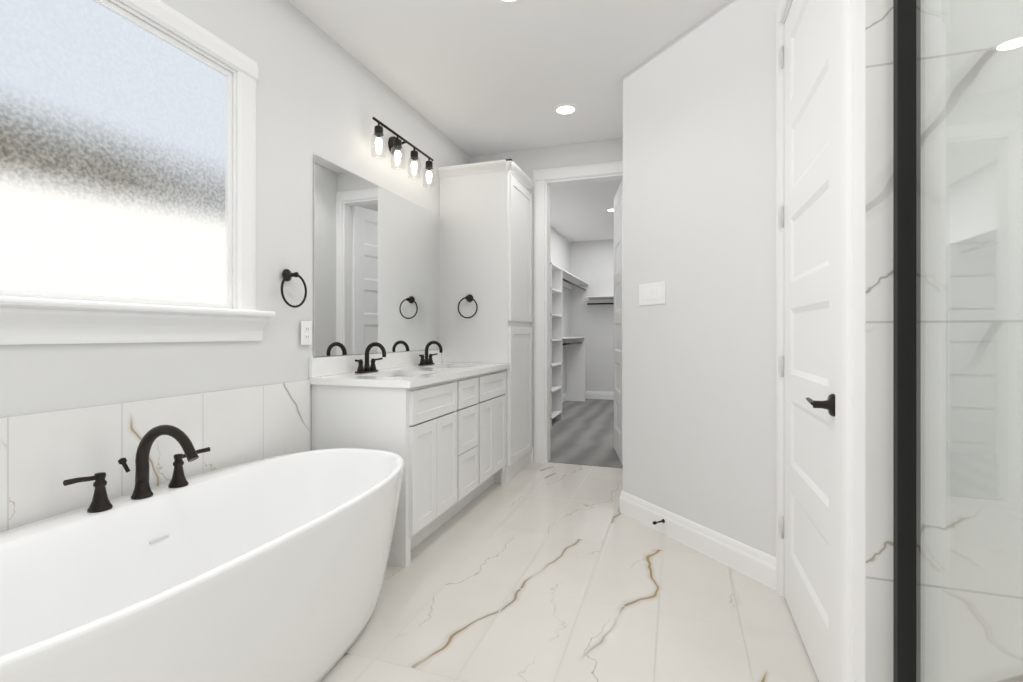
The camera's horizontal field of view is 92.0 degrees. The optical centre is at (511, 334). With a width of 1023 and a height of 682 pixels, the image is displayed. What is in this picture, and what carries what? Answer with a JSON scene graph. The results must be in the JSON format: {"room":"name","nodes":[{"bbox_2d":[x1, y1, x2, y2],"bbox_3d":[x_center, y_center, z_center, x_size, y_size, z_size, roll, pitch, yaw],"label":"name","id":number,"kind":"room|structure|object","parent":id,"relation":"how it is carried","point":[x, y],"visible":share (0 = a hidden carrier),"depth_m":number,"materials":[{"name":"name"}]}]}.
{"room":"bathroom","nodes":[
{"label":"bathroom","id":0,"kind":"room"},
{"bbox_2d":[0,0,569,450],"bbox_3d":[-0.662,-0.249,3.890,0.150,2.740,10.150,0,0,19],"label":"wall","id":1,"kind":"structure","parent":0,"point":[322,94],"depth_m":2.35,"materials":[{"name":"white paint"}]},
{"bbox_2d":[0,0,257,309],"bbox_3d":[-1.492,-0.660,1.393,0.169,1.112,1.768,0,0,19],"label":"window","id":2,"kind":"structure","parent":1,"relation":"in","point":[115,153],"depth_m":1.71,"materials":[{"name":"white glass"}]},
{"bbox_2d":[0,296,275,344],"bbox_3d":[-1.467,-0.037,1.390,0.220,0.133,1.858,0,0,19],"label":"window sill","id":3,"kind":"structure","parent":1,"relation":"attached to","point":[26,320],"depth_m":1.64,"materials":[{"name":"white wood"}]},
{"bbox_2d":[0,379,309,532],"bbox_3d":[-1.620,0.676,0.791,0.012,0.890,3.666,0,0,19],"label":"tile wainscot","id":4,"kind":"structure","parent":1,"relation":"attached to","point":[44,455],"depth_m":1.69,"materials":[{"name":"tile"}]},
{"bbox_2d":[281,269,306,307],"bbox_3d":[-1.050,-0.220,2.364,0.062,0.188,0.167,0,0,19],"label":"towel ring","id":5,"kind":"object","parent":1,"relation":"attached to","point":[287,275],"visible":1,"depth_m":2.35,"materials":[{"name":"black metal"}]},
{"bbox_2d":[301,321,311,344],"bbox_3d":[-1.035,-0.007,2.496,0.008,0.120,0.075,0,0,19],"label":"outlet","id":6,"kind":"object","parent":1,"relation":"attached to","point":[306,332],"visible":0.98,"depth_m":2.49,"materials":[{"name":"white plastic"}]},
{"bbox_2d":[309,350,440,377],"bbox_3d":[-0.796,0.171,3.219,0.020,0.100,1.456,0,0,19],"label":"backsplash","id":7,"kind":"structure","parent":1,"relation":"attached to","point":[347,364],"depth_m":2.87,"materials":[{"name":"white stone"}]},
{"bbox_2d":[314,154,439,356],"bbox_3d":[-0.798,-0.408,3.236,0.006,1.051,1.418,0,0,19],"label":"vanity mirror","id":8,"kind":"object","parent":1,"relation":"attached to","point":[376,263],"visible":0.93,"depth_m":3.03,"materials":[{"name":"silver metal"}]},
{"bbox_2d":[371,117,434,187],"bbox_3d":[-0.719,-1.184,3.260,0.142,0.250,0.740,0,0,19],"label":"sconce","id":9,"kind":"object","parent":1,"relation":"attached to","point":[395,144],"visible":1,"depth_m":3.19,"materials":[{"name":"glass"}]},
{"bbox_2d":[562,393,565,402],"bbox_3d":[0.352,1.053,6.645,0.015,0.136,4.280,0,0,19],"label":"baseboard","id":10,"kind":"structure","parent":1,"relation":"attached to","point":[563,395],"depth_m":8.17,"materials":[{"name":"white wood"}]},
{"bbox_2d":[550,263,588,427],"bbox_3d":[0.527,0.122,6.596,0.344,1.998,4.259,0,0,19],"label":"shelf","id":11,"kind":"object","parent":1,"relation":"attached to","point":[575,356],"depth_m":6.50,"materials":[{"name":"white wood"}]},
{"bbox_2d":[288,0,728,241],"bbox_3d":[1.044,-1.669,3.315,3.750,0.100,10.450,0,0,19],"label":"ceiling","id":12,"kind":"structure","parent":0,"point":[471,78],"depth_m":2.92,"materials":[{"name":"white paint"}]},
{"bbox_2d":[496,0,521,3],"bbox_3d":[-0.013,-1.615,2.326,0.184,0.008,0.184,0,0,19],"label":"recessed light","id":13,"kind":"object","parent":12,"relation":"in","point":[508,1],"visible":1,"depth_m":2.39,"materials":[{"name":"white"}]},
{"bbox_2d":[553,103,578,114],"bbox_3d":[0.390,-1.615,3.551,0.184,0.008,0.184,0,0,19],"label":"recessed light","id":14,"kind":"object","parent":12,"relation":"in","point":[565,109],"visible":1,"depth_m":3.54,"materials":[{"name":"white"}]},
{"bbox_2d":[470,138,622,446],"bbox_3d":[0.875,-0.249,4.147,2.600,2.740,0.120,0,0,19],"label":"wall","id":15,"kind":"structure","parent":0,"point":[528,162],"depth_m":4.27,"materials":[{"name":"white paint"}]},
{"bbox_2d":[530,447,533,462],"bbox_3d":[-0.036,1.053,4.525,0.573,0.136,0.015,0,0,19],"label":"baseboard","id":16,"kind":"structure","parent":15,"relation":"attached to","point":[532,450],"depth_m":4.31,"materials":[{"name":"white wood"}]},
{"bbox_2d":[533,161,622,463],"bbox_3d":[0.640,-0.154,4.227,0.897,2.550,0.158,0,0,19],"label":"door frame","id":17,"kind":"structure","parent":15,"relation":"attached to","point":[587,173],"depth_m":4.28,"materials":[{"name":"white wood"}]},
{"bbox_2d":[614,180,622,464],"bbox_3d":[0.987,-0.103,4.512,0.035,2.425,0.657,0,0,6],"label":"door","id":18,"kind":"structure","parent":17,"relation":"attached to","point":[618,323],"depth_m":4.44,"materials":[{"name":"white wood"}]},
{"bbox_2d":[320,462,818,681],"bbox_3d":[0.327,1.171,1.188,3.750,0.100,5.960,0,0,19],"label":"floor","id":19,"kind":"structure","parent":0,"point":[550,572],"depth_m":2.04,"materials":[{"name":"tile"}]},
{"bbox_2d":[0,448,403,681],"bbox_3d":[-0.937,0.829,1.492,0.770,0.585,1.740,0,0,19],"label":"freestanding tub","id":20,"kind":"object","parent":19,"relation":"on","point":[271,569],"visible":1,"depth_m":1.42,"materials":[{"name":"white ceramic"}]},
{"bbox_2d":[63,425,209,512],"bbox_3d":[-1.121,0.413,1.595,0.277,0.243,0.447,0,0,19],"label":"tub faucet","id":21,"kind":"object","parent":20,"relation":"on","point":[100,502],"visible":1,"depth_m":1.59,"materials":[{"name":"black metal"}]},
{"bbox_2d":[312,366,505,566],"bbox_3d":[-0.531,0.689,3.140,0.573,0.865,1.436,0,0,19],"label":"bathroom vanity","id":22,"kind":"object","parent":19,"relation":"on","point":[439,427],"depth_m":2.57,"materials":[{"name":"white wood"}]},
{"bbox_2d":[309,362,508,389],"bbox_3d":[-0.527,0.238,3.128,0.588,0.035,1.456,0,0,19],"label":"countertop","id":23,"kind":"structure","parent":22,"relation":"on","point":[466,370],"depth_m":2.65,"materials":[{"name":"white stone"}]},
{"bbox_2d":[355,342,385,372],"bbox_3d":[-0.789,0.133,2.849,0.149,0.175,0.259,0,0,19],"label":"vanity faucet","id":24,"kind":"object","parent":23,"relation":"on","point":[367,368],"visible":1,"depth_m":2.85,"materials":[{"name":"black metal"}]},
{"bbox_2d":[418,341,442,365],"bbox_3d":[-0.560,0.133,3.528,0.149,0.175,0.259,0,0,19],"label":"vanity faucet","id":25,"kind":"object","parent":23,"relation":"on","point":[426,361],"visible":1,"depth_m":3.53,"materials":[{"name":"black metal"}]},
{"bbox_2d":[437,159,534,482],"bbox_3d":[-0.189,-0.094,4.092,0.613,2.430,0.656,0,0,19],"label":"linen cabinet","id":26,"kind":"object","parent":19,"relation":"on","point":[485,211],"visible":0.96,"depth_m":3.84,"materials":[{"name":"white wood"}]},
{"bbox_2d":[458,294,477,317],"bbox_3d":[-0.333,-0.215,3.803,0.167,0.187,0.062,0,0,19],"label":"towel ring","id":27,"kind":"object","parent":26,"relation":"attached to","point":[469,298],"visible":1,"depth_m":3.80,"materials":[{"name":"black metal"}]},
{"bbox_3d":[0.443,1.081,-0.260,0.120,0.080,2.990,0,0,19],"label":"sill","id":28,"kind":"structure","parent":19,"relation":"on","visible":0},
{"bbox_2d":[893,0,1022,681],"bbox_3d":[0.550,-0.094,0.057,0.044,2.270,2.320,0,0,19],"label":"glass enclosure","id":29,"kind":"object","parent":28,"relation":"on","point":[907,353],"visible":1,"depth_m":1.04,"materials":[{"name":"black"}]},
{"bbox_2d":[549,399,622,467],"bbox_3d":[1.592,1.169,6.275,2.900,0.104,4.490,0,0,19],"label":"floor","id":30,"kind":"structure","parent":0,"point":[581,432],"depth_m":5.45,"materials":[{"name":"grey wood"}]},
{"bbox_2d":[570,239,613,391],"bbox_3d":[2.199,-0.249,8.345,2.730,2.740,0.120,0,0,19],"label":"wall","id":31,"kind":"structure","parent":0,"point":[592,264],"depth_m":8.51,"materials":[{"name":"white paint"}]},
{"bbox_2d":[585,391,613,399],"bbox_3d":[2.263,1.053,8.252,2.550,0.136,0.015,0,0,19],"label":"baseboard","id":32,"kind":"structure","parent":31,"relation":"attached to","point":[588,394],"depth_m":8.50,"materials":[{"name":"white wood"}]},
{"bbox_2d":[588,295,613,304],"bbox_3d":[2.371,-0.483,8.049,2.253,0.308,0.329,0,0,19],"label":"shelf","id":33,"kind":"object","parent":31,"relation":"attached to","point":[599,301],"depth_m":8.42,"materials":[{"name":"white wood"}]},
{"bbox_2d":[623,0,779,557],"bbox_3d":[1.006,-0.249,2.647,0.874,2.740,2.640,0,0,19],"label":"wall","id":34,"kind":"structure","parent":0,"point":[699,239],"depth_m":2.52,"materials":[{"name":"white paint"}]},
{"bbox_2d":[639,282,665,305],"bbox_3d":[0.817,-0.233,2.861,0.009,0.125,0.214,0,0,-27],"label":"switch plate","id":35,"kind":"object","parent":34,"relation":"attached to","point":[652,294],"visible":1,"depth_m":2.85,"materials":[{"name":"white plastic"}]},
{"bbox_2d":[620,490,775,589],"bbox_3d":[0.938,1.053,2.633,0.745,0.136,0.761,0,0,19],"label":"baseboard","id":36,"kind":"structure","parent":34,"relation":"attached to","point":[751,562],"depth_m":2.51,"materials":[{"name":"white wood"}]},
{"bbox_2d":[653,519,664,524],"bbox_3d":[0.819,1.046,2.752,0.074,0.021,0.021,0,0,-27],"label":"door stop","id":37,"kind":"object","parent":36,"relation":"attached to","point":[662,521],"depth_m":2.75,"materials":[{"name":"black metal"}]},
{"bbox_2d":[776,0,853,681],"bbox_3d":[1.072,-0.157,1.689,0.140,2.555,0.949,0,0,19],"label":"door frame","id":38,"kind":"structure","parent":34,"relation":"attached to","point":[844,340],"depth_m":1.30,"materials":[{"name":"white wood"}]},
{"bbox_2d":[781,0,834,681],"bbox_3d":[1.026,-0.102,1.739,0.091,2.425,0.777,0,0,19],"label":"door","id":39,"kind":"structure","parent":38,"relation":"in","point":[808,357],"depth_m":1.70,"materials":[{"name":"white wood"}]},
{"bbox_2d":[854,0,865,681],"bbox_3d":[0.866,-0.249,1.239,0.002,2.740,0.119,0,0,19],"label":"trim","id":40,"kind":"structure","parent":34,"relation":"attached to","point":[859,340],"depth_m":1.21,"materials":[{"name":"white wood"}]},
{"bbox_2d":[866,0,1022,681],"bbox_3d":[1.449,-0.249,1.042,1.230,2.740,0.120,0,0,19],"label":"tiled wall","id":41,"kind":"structure","parent":0,"point":[879,340],"depth_m":1.11,"materials":[{"name":"tile"}]}
]}

